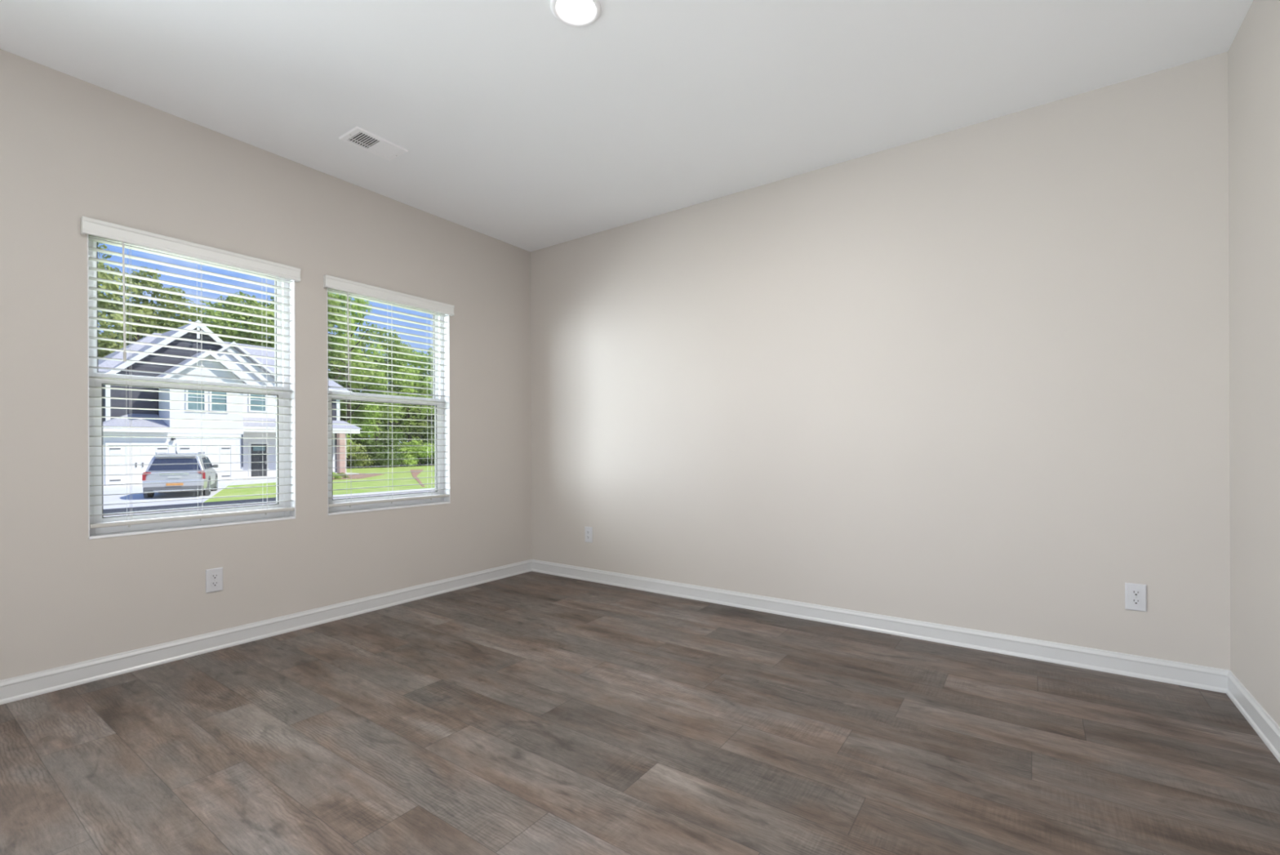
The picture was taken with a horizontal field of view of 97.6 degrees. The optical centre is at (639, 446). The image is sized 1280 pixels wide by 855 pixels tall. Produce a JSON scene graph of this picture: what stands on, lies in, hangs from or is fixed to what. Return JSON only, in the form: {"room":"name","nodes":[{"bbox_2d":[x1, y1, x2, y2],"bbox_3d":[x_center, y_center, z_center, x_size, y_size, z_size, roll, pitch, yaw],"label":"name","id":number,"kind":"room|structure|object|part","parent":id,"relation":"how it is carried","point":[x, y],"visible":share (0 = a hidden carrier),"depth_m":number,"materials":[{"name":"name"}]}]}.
{"room":"empty room","nodes":[
{"label":"empty room","id":0,"kind":"room"},
{"bbox_2d":[0,48,531,679],"bbox_3d":[-2.361,-0.297,2.919,0.140,2.740,4.750,0,0,35],"label":"wall","id":1,"kind":"structure","parent":0,"point":[72,148],"depth_m":2.92,"materials":[{"name":"beige paint"}]},
{"bbox_2d":[87,234,295,538],"bbox_3d":[-2.327,-0.301,2.960,0.140,1.452,0.880,0,0,35],"label":"window","id":2,"kind":"structure","parent":1,"relation":"in","point":[144,528],"depth_m":2.93,"materials":[{"name":"white plastic"}]},
{"bbox_3d":[-2.364,-0.653,2.986,0.024,0.696,0.820,0,0,35],"label":"sash","id":3,"kind":"part","parent":2,"relation":"part of","materials":[{"name":"white plastic"}]},
{"bbox_3d":[-2.339,0.016,2.970,0.026,0.730,0.820,0,0,35],"label":"sash","id":4,"kind":"part","parent":2,"relation":"part of","materials":[{"name":"white plastic"}]},
{"bbox_2d":[80,216,301,528],"bbox_3d":[-2.283,-0.326,2.927,0.091,1.428,0.919,0,0,35],"label":"window blind","id":5,"kind":"object","parent":2,"relation":"attached to","point":[94,228],"visible":0.96,"depth_m":2.87,"materials":[{"name":"white plastic"}]},
{"bbox_3d":[-2.462,-0.305,2.702,0.056,1.344,0.014,0,0,35],"label":"ladder cord","id":6,"kind":"part","parent":5,"relation":"part of","materials":[{"name":"white fabric"}]},
{"bbox_3d":[-2.299,-1.000,2.938,0.044,0.044,0.868,0,0,35],"label":"head rail","id":7,"kind":"part","parent":5,"relation":"part of","materials":[{"name":"white plastic"}]},
{"bbox_3d":[-2.292,0.366,2.938,0.052,0.018,0.868,0,0,35],"label":"rail","id":8,"kind":"part","parent":5,"relation":"part of","materials":[{"name":"white plastic"}]},
{"bbox_3d":[-2.300,-0.305,2.933,0.056,1.344,0.013,0,0,35],"label":"ladder cord","id":9,"kind":"part","parent":5,"relation":"part of","materials":[{"name":"white fabric"}]},
{"bbox_3d":[-2.125,-0.306,3.181,0.056,1.344,0.014,0,0,35],"label":"ladder cord","id":10,"kind":"part","parent":5,"relation":"part of","materials":[{"name":"white fabric"}]},
{"bbox_3d":[-2.321,0.419,2.959,0.134,0.012,0.878,0,0,35],"label":"sill","id":11,"kind":"part","parent":2,"relation":"part of","materials":[{"name":"white plastic"}]},
{"bbox_2d":[205,566,222,592],"bbox_3d":[-2.241,0.704,2.952,0.009,0.123,0.075,0,0,35],"label":"electrical outlet","id":12,"kind":"object","parent":1,"relation":"attached to","point":[214,576],"visible":1,"depth_m":2.95,"materials":[{"name":"white plastic"}]},
{"bbox_2d":[210,580,218,586],"bbox_3d":[-2.239,0.723,2.951,0.004,0.027,0.034,0,0,35],"label":"receptacle","id":13,"kind":"object","parent":12,"relation":"attached to","point":[213,583],"depth_m":2.95,"materials":[{"name":"white plastic"}]},
{"bbox_2d":[210,573,218,578],"bbox_3d":[-2.240,0.684,2.951,0.004,0.027,0.034,0,0,35],"label":"receptacle","id":14,"kind":"object","parent":12,"relation":"attached to","point":[213,575],"depth_m":2.95,"materials":[{"name":"white plastic"}]},
{"bbox_2d":[0,559,531,704],"bbox_3d":[-2.291,1.024,2.874,0.017,0.097,4.749,0,0,35],"label":"baseboard","id":15,"kind":"structure","parent":1,"relation":"attached to","point":[32,684],"depth_m":2.97,"materials":[{"name":"white paint"}]},
{"bbox_2d":[326,287,450,515],"bbox_3d":[-1.716,-0.304,3.829,0.140,1.452,0.880,0,0,35],"label":"window","id":16,"kind":"structure","parent":1,"relation":"in","point":[439,457],"depth_m":4.14,"materials":[{"name":"white plastic"}]},
{"bbox_3d":[-1.754,-0.656,3.855,0.024,0.696,0.820,0,0,35],"label":"sash","id":17,"kind":"part","parent":16,"relation":"part of","materials":[{"name":"white plastic"}]},
{"bbox_3d":[-1.729,0.013,3.839,0.026,0.730,0.820,0,0,35],"label":"sash","id":18,"kind":"part","parent":16,"relation":"part of","materials":[{"name":"white plastic"}]},
{"bbox_2d":[323,274,454,506],"bbox_3d":[-1.672,-0.328,3.796,0.091,1.428,0.919,0,0,35],"label":"window blind","id":19,"kind":"object","parent":16,"relation":"attached to","point":[331,282],"visible":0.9,"depth_m":3.75,"materials":[{"name":"white plastic"}]},
{"bbox_3d":[-1.851,-0.307,3.571,0.056,1.344,0.013,0,0,35],"label":"ladder cord","id":20,"kind":"part","parent":19,"relation":"part of","materials":[{"name":"white fabric"}]},
{"bbox_3d":[-1.688,-1.002,3.808,0.044,0.044,0.868,0,0,35],"label":"head rail","id":21,"kind":"part","parent":19,"relation":"part of","materials":[{"name":"white plastic"}]},
{"bbox_3d":[-1.682,0.364,3.807,0.052,0.018,0.868,0,0,35],"label":"rail","id":22,"kind":"part","parent":19,"relation":"part of","materials":[{"name":"white plastic"}]},
{"bbox_3d":[-1.689,-0.308,3.802,0.056,1.344,0.013,0,0,35],"label":"ladder cord","id":23,"kind":"part","parent":19,"relation":"part of","materials":[{"name":"white fabric"}]},
{"bbox_3d":[-1.515,-0.309,4.050,0.056,1.344,0.014,0,0,35],"label":"ladder cord","id":24,"kind":"part","parent":19,"relation":"part of","materials":[{"name":"white fabric"}]},
{"bbox_3d":[-1.711,0.416,3.828,0.134,0.012,0.878,0,0,35],"label":"sill","id":25,"kind":"part","parent":16,"relation":"part of","materials":[{"name":"white plastic"}]},
{"bbox_2d":[0,0,1253,252],"bbox_3d":[-1.115,-1.722,0.904,4.505,0.100,6.890,0,0,35],"label":"ceiling","id":26,"kind":"structure","parent":0,"point":[521,126],"depth_m":2.53,"materials":[{"name":"white paint"}]},
{"bbox_2d":[338,126,408,160],"bbox_3d":[-1.469,-1.665,3.097,0.188,0.010,0.296,0,0,35],"label":"ceiling vent","id":27,"kind":"object","parent":26,"relation":"in","point":[361,138],"visible":1,"depth_m":3.08,"materials":[{"name":"white metal"}]},
{"bbox_2d":[550,0,600,26],"bbox_3d":[-0.245,-1.671,2.138,0.192,0.010,0.192,0,0,35],"label":"recessed light","id":28,"kind":"object","parent":26,"relation":"in","point":[573,13],"visible":1,"depth_m":2.15,"materials":[{"name":"white plastic"}]},
{"bbox_2d":[0,570,1279,854],"bbox_3d":[-1.113,1.083,0.891,4.505,0.030,6.922,0,0,35],"label":"floor","id":29,"kind":"structure","parent":0,"point":[530,713],"depth_m":1.97,"materials":[{"name":"brown wood"}]},
{"bbox_2d":[530,51,1230,669],"bbox_3d":[0.831,-0.310,3.666,4.505,2.740,0.140,0,0,35],"label":"wall","id":30,"kind":"structure","parent":0,"point":[975,376],"depth_m":3.04,"materials":[{"name":"beige paint"}]},
{"bbox_2d":[585,526,592,542],"bbox_3d":[-0.409,0.699,4.448,0.075,0.123,0.009,0,0,35],"label":"electrical outlet","id":31,"kind":"object","parent":30,"relation":"attached to","point":[588,530],"visible":1,"depth_m":4.44,"materials":[{"name":"white plastic"}]},
{"bbox_2d":[531,559,1230,693],"bbox_3d":[0.791,1.011,3.601,4.225,0.097,0.017,0,0,35],"label":"baseboard","id":32,"kind":"structure","parent":30,"relation":"attached to","point":[1202,677],"depth_m":3.03,"materials":[{"name":"white paint"}]},
{"bbox_2d":[1124,582,1146,611],"bbox_3d":[2.271,0.690,2.565,0.075,0.123,0.009,0,0,35],"label":"electrical outlet","id":33,"kind":"object","parent":30,"relation":"attached to","point":[1135,594],"visible":1,"depth_m":2.56,"materials":[{"name":"white plastic"}]},
{"bbox_2d":[1130,589,1141,595],"bbox_3d":[2.269,0.670,2.563,0.034,0.027,0.004,0,0,35],"label":"receptacle","id":34,"kind":"object","parent":33,"relation":"attached to","point":[1133,592],"depth_m":2.56,"materials":[{"name":"white plastic"}]},
{"bbox_2d":[1131,598,1141,604],"bbox_3d":[2.269,0.709,2.563,0.034,0.027,0.004,0,0,35],"label":"receptacle","id":35,"kind":"object","parent":33,"relation":"attached to","point":[1134,601],"depth_m":2.56,"materials":[{"name":"white plastic"}]},
{"bbox_2d":[1227,0,1279,725],"bbox_3d":[1.211,-0.312,0.410,0.140,2.740,4.750,0,0,35],"label":"wall","id":36,"kind":"structure","parent":0,"point":[1254,53],"depth_m":2.12,"materials":[{"name":"beige paint"}]},
{"bbox_2d":[1226,670,1279,762],"bbox_3d":[1.151,1.010,0.456,0.017,0.097,4.749,0,0,35],"label":"baseboard","id":37,"kind":"structure","parent":36,"relation":"attached to","point":[1259,718],"depth_m":2.09,"materials":[{"name":"white paint"}]},
{"label":"outside","id":38,"kind":"structure","parent":0,"visible":0},
{"bbox_2d":[410,469,424,486],"bbox_3d":[-15.101,2.115,38.633,1.102,0.220,23.268,0,0,-23],"label":"strip","id":39,"kind":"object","parent":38,"point":[415,474],"visible":0.55,"depth_m":39.63,"materials":[{"name":"red soil"}]},
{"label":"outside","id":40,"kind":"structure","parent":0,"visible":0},
{"bbox_2d":[102,480,235,509],"bbox_3d":[-21.771,2.145,24.152,5.914,0.215,20.050,0,0,-32],"label":"driveway","id":41,"kind":"structure","parent":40,"point":[116,489],"depth_m":22.56,"materials":[{"name":"concrete"}]},
{"bbox_2d":[142,450,217,497],"bbox_3d":[-19.503,1.144,23.941,2.260,1.919,5.125,0,0,-33],"label":"car","id":42,"kind":"object","parent":41,"relation":"on","point":[184,460],"visible":0.92,"depth_m":22.07,"materials":[{"name":"silver metal"}]},
{"bbox_2d":[142,471,151,480],"bbox_3d":[-18.941,1.146,21.523,0.255,0.320,0.245,0,0,-33],"label":"tail light","id":43,"kind":"object","parent":42,"relation":"attached to","point":[144,477],"depth_m":21.44,"materials":[{"name":"red plastic"}]},
{"bbox_3d":[-18.163,1.188,21.862,0.420,0.070,0.012,0,0,-33],"label":"tailgate handle","id":44,"kind":"part","parent":42,"relation":"part of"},
{"bbox_3d":[-18.111,1.472,21.801,0.520,0.100,0.020,0,0,-33],"label":"license plate","id":45,"kind":"part","parent":42,"relation":"part of","materials":[{"name":"orange metal"}]},
{"bbox_2d":[196,471,205,479],"bbox_3d":[-17.546,1.140,22.415,0.255,0.320,0.245,0,0,-33],"label":"tail light","id":46,"kind":"object","parent":42,"relation":"on","point":[199,475],"depth_m":22.33,"materials":[{"name":"red plastic"}]},
{"bbox_3d":[-18.649,1.725,24.405,0.075,0.160,3.700,0,0,-33],"label":"sill","id":47,"kind":"part","parent":42,"relation":"part of","materials":[{"name":"plastic"}]},
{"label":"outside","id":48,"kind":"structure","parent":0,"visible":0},
{"bbox_2d":[347,457,433,468],"bbox_3d":[-61.009,2.373,83.692,91.000,0.280,180.000,0,0,35],"label":"forest","id":49,"kind":"object","parent":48,"point":[403,465],"depth_m":60.03,"materials":[{"name":"green plant"}]},
{"bbox_2d":[97,283,133,357],"bbox_3d":[-46.221,-6.539,43.390,14.394,17.451,12.373,0,0,-42],"label":"broadleaf tree","id":50,"kind":"object","parent":49,"relation":"on","point":[102,292],"visible":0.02,"depth_m":47.23,"materials":[{"name":"green plant"}]},
{"bbox_2d":[97,242,168,357],"bbox_3d":[-40.791,-7.489,38.956,11.962,19.308,12.463,0,0,35],"label":"broadleaf tree","id":51,"kind":"object","parent":49,"relation":"on","point":[104,324],"visible":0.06,"depth_m":38.90,"materials":[{"name":"green plant"}]},
{"bbox_2d":[106,317,186,343],"bbox_3d":[-41.903,-4.802,50.343,11.354,13.937,10.330,0,0,10],"label":"broadleaf tree","id":52,"kind":"object","parent":49,"relation":"on","point":[109,326],"visible":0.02,"depth_m":47.99,"materials":[{"name":"green plant"}]},
{"bbox_2d":[97,262,203,356],"bbox_3d":[-38.605,-5.809,43.326,10.355,15.926,9.677,0,0,-39],"label":"broadleaf tree","id":53,"kind":"object","parent":49,"relation":"on","point":[144,282],"visible":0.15,"depth_m":42.93,"materials":[{"name":"green plant"}]},
{"bbox_2d":[142,306,253,345],"bbox_3d":[-35.891,-4.522,45.412,10.953,13.326,10.034,0,0,-24],"label":"broadleaf tree","id":54,"kind":"object","parent":49,"relation":"on","point":[211,312],"visible":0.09,"depth_m":45.36,"materials":[{"name":"green plant"}]},
{"bbox_2d":[197,290,274,347],"bbox_3d":[-35.042,-5.694,49.855,12.763,15.668,11.612,0,0,-8],"label":"broadleaf tree","id":55,"kind":"object","parent":49,"relation":"on","point":[226,306],"visible":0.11,"depth_m":48.32,"materials":[{"name":"green plant"}]},
{"bbox_2d":[204,294,274,346],"bbox_3d":[-39.488,-6.422,57.167,14.106,17.162,12.923,0,0,26],"label":"broadleaf tree","id":56,"kind":"object","parent":49,"relation":"on","point":[262,303],"visible":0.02,"depth_m":55.35,"materials":[{"name":"green plant"}]},
{"bbox_2d":[247,292,389,443],"bbox_3d":[-30.489,-6.454,51.220,14.147,17.152,12.161,0,0,-29],"label":"broadleaf tree","id":57,"kind":"object","parent":49,"relation":"on","point":[344,355],"visible":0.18,"depth_m":52.62,"materials":[{"name":"green plant"}]},
{"bbox_2d":[328,333,381,442],"bbox_3d":[-34.693,-5.342,62.511,10.606,14.958,12.337,0,0,5],"label":"broadleaf tree","id":58,"kind":"object","parent":49,"relation":"on","point":[330,338],"visible":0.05,"depth_m":60.64,"materials":[{"name":"green plant"}]},
{"bbox_2d":[328,292,387,468],"bbox_3d":[-27.980,-6.539,53.919,6.643,17.302,6.208,0,0,23],"label":"broadleaf tree","id":59,"kind":"object","parent":49,"relation":"on","point":[367,428],"visible":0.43,"depth_m":53.85,"materials":[{"name":"green plant"}]},
{"bbox_2d":[346,435,373,468],"bbox_3d":[-28.356,0.551,52.944,5.219,3.495,5.283,0,0,35],"label":"bush","id":60,"kind":"object","parent":49,"relation":"on","point":[357,456],"visible":0.4,"depth_m":53.01,"materials":[{"name":"green plant"}]},
{"bbox_2d":[351,432,404,466],"bbox_3d":[-26.517,0.475,55.991,5.522,3.898,5.698,0,0,-18],"label":"bush","id":61,"kind":"object","parent":49,"relation":"on","point":[371,445],"visible":0.6,"depth_m":55.06,"materials":[{"name":"green plant"}]},
{"bbox_2d":[328,321,432,466],"bbox_3d":[-27.703,-5.261,58.875,11.509,14.739,10.544,0,0,38],"label":"broadleaf tree","id":62,"kind":"object","parent":49,"relation":"on","point":[391,415],"visible":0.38,"depth_m":57.85,"materials":[{"name":"green plant"}]},
{"bbox_2d":[328,374,434,463],"bbox_3d":[-37.150,-2.582,58.677,11.626,11.597,70.717,0,0,35],"label":"thicket","id":63,"kind":"object","parent":49,"relation":"on","point":[414,433],"visible":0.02,"depth_m":66.92,"materials":[{"name":"green plant"}]},
{"bbox_2d":[341,354,434,462],"bbox_3d":[-30.748,-4.608,68.689,10.962,13.457,9.974,0,0,-33],"label":"broadleaf tree","id":64,"kind":"object","parent":49,"relation":"on","point":[385,359],"visible":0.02,"depth_m":67.19,"materials":[{"name":"green plant"}]},
{"bbox_2d":[366,350,434,457],"bbox_3d":[-26.190,-4.579,63.449,9.407,13.361,10.340,0,0,-36],"label":"broadleaf tree","id":65,"kind":"object","parent":49,"relation":"on","point":[416,357],"visible":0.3,"depth_m":61.96,"materials":[{"name":"green plant"}]},
{"bbox_2d":[395,439,434,466],"bbox_3d":[-23.504,0.764,58.890,4.436,2.971,4.490,0,0,-26],"label":"bush","id":66,"kind":"object","parent":49,"relation":"on","point":[406,451],"visible":0.91,"depth_m":58.00,"materials":[{"name":"green plant"}]},
{"bbox_2d":[400,346,434,437],"bbox_3d":[-23.513,-4.890,66.970,11.515,13.961,9.899,0,0,33],"label":"broadleaf tree","id":67,"kind":"object","parent":49,"relation":"on","point":[428,428],"visible":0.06,"depth_m":66.10,"materials":[{"name":"green plant"}]},
{"bbox_2d":[414,435,434,465],"bbox_3d":[-22.750,0.606,62.508,5.180,3.544,5.020,0,0,11],"label":"bush","id":68,"kind":"object","parent":49,"relation":"on","point":[421,460],"visible":0.09,"depth_m":60.86,"materials":[{"name":"green plant"}]},
{"bbox_2d":[419,359,434,435],"bbox_3d":[-25.632,-4.967,74.994,11.616,14.133,10.643,0,0,-18],"label":"broadleaf tree","id":69,"kind":"object","parent":49,"relation":"on","point":[428,371],"visible":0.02,"depth_m":72.01,"materials":[{"name":"green plant"}]},
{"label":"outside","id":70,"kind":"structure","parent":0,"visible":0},
{"bbox_2d":[333,487,434,496],"bbox_3d":[0.115,2.103,40.752,0.400,0.320,180.000,0,0,35],"label":"kerb","id":71,"kind":"object","parent":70,"point":[375,492],"depth_m":24.47,"materials":[{"name":"concrete"}]},
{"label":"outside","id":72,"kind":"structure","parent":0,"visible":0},
{"bbox_2d":[204,465,434,502],"bbox_3d":[-11.913,2.162,49.202,29.000,0.300,180.000,0,0,35],"label":"lawn","id":73,"kind":"structure","parent":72,"point":[260,490],"depth_m":29.46,"materials":[{"name":"green plant"}]},
{"bbox_2d":[97,320,361,485],"bbox_3d":[-29.312,-2.807,38.600,13.550,9.780,15.070,0,0,35],"label":"house","id":74,"kind":"structure","parent":73,"relation":"on","point":[339,446],"depth_m":33.12,"materials":[{"name":"white"}]},
{"bbox_3d":[-27.238,0.940,30.475,0.060,2.270,2.740,0,0,35],"label":"door casing","id":75,"kind":"part","parent":74,"relation":"part of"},
{"bbox_3d":[-26.905,-5.622,34.127,0.050,4.170,8.670,0,0,35],"label":"rake trim","id":76,"kind":"part","parent":74,"relation":"part of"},
{"bbox_3d":[-25.817,-2.856,32.571,0.010,1.450,0.780,0,0,35],"label":"pane","id":77,"kind":"part","parent":74,"relation":"part of","materials":[{"name":"clear glass"}]},
{"bbox_3d":[-25.519,0.933,32.922,0.060,2.270,2.760,0,0,35],"label":"door casing","id":78,"kind":"part","parent":74,"relation":"part of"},
{"bbox_3d":[-25.184,-4.624,32.830,0.050,2.140,4.460,0,0,35],"label":"rake trim","id":79,"kind":"part","parent":74,"relation":"part of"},
{"bbox_3d":[-25.177,-2.859,33.483,0.010,1.450,0.750,0,0,35],"label":"pane","id":80,"kind":"part","parent":74,"relation":"part of","materials":[{"name":"clear glass"}]},
{"bbox_3d":[-25.607,-5.287,35.624,0.050,2.730,6.270,0,0,35],"label":"rake trim","id":81,"kind":"part","parent":74,"relation":"part of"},
{"bbox_3d":[-25.137,-3.044,36.828,0.010,1.380,0.870,0,0,35],"label":"pane","id":82,"kind":"part","parent":74,"relation":"part of","materials":[{"name":"clear glass"}]},
{"bbox_3d":[-25.077,0.906,36.864,0.050,2.120,0.920,0,0,35],"label":"door","id":83,"kind":"part","parent":74,"relation":"part of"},
{"bbox_3d":[-25.082,0.846,36.867,0.040,2.280,1.200,0,0,35],"label":"door casing","id":84,"kind":"part","parent":74,"relation":"part of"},
{"bbox_3d":[-25.056,0.126,36.847,0.010,0.320,0.700,0,0,35],"label":"pane","id":85,"kind":"part","parent":74,"relation":"part of","materials":[{"name":"clear glass"}]},
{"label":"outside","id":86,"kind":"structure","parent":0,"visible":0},
{"bbox_2d":[332,472,382,479],"bbox_3d":[-20.599,2.133,38.317,8.300,0.230,6.200,0,0,35],"label":"planting bed","id":87,"kind":"object","parent":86,"point":[351,476],"visible":0.3,"depth_m":37.54,"materials":[{"name":"brown soil"}]},
{"bbox_2d":[332,471,342,479],"bbox_3d":[-19.028,1.821,34.588,1.052,0.542,1.064,0,0,35],"label":"shrub","id":88,"kind":"object","parent":87,"relation":"on","point":[336,477],"visible":0.54,"depth_m":34.60,"materials":[{"name":"green plant"}]},
{"bbox_2d":[337,472,348,477],"bbox_3d":[-19.052,1.868,35.765,0.848,0.437,0.858,0,0,35],"label":"shrub","id":89,"kind":"object","parent":87,"relation":"on","point":[344,476],"visible":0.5,"depth_m":35.64,"materials":[{"name":"green plant"}]},
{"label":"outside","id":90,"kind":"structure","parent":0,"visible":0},
{"bbox_2d":[102,489,434,516],"bbox_3d":[3.797,2.123,38.166,8.600,0.250,180.000,0,0,35],"label":"street","id":91,"kind":"structure","parent":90,"point":[433,490],"depth_m":19.78,"materials":[{"name":"grey asphalt"}]},
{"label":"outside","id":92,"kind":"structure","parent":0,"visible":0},
{"bbox_2d":[228,477,275,485],"bbox_3d":[-22.277,2.143,34.363,7.100,0.222,7.400,0,0,35],"label":"walkway","id":93,"kind":"structure","parent":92,"point":[242,482],"depth_m":32.56,"materials":[{"name":"concrete"}]}
]}

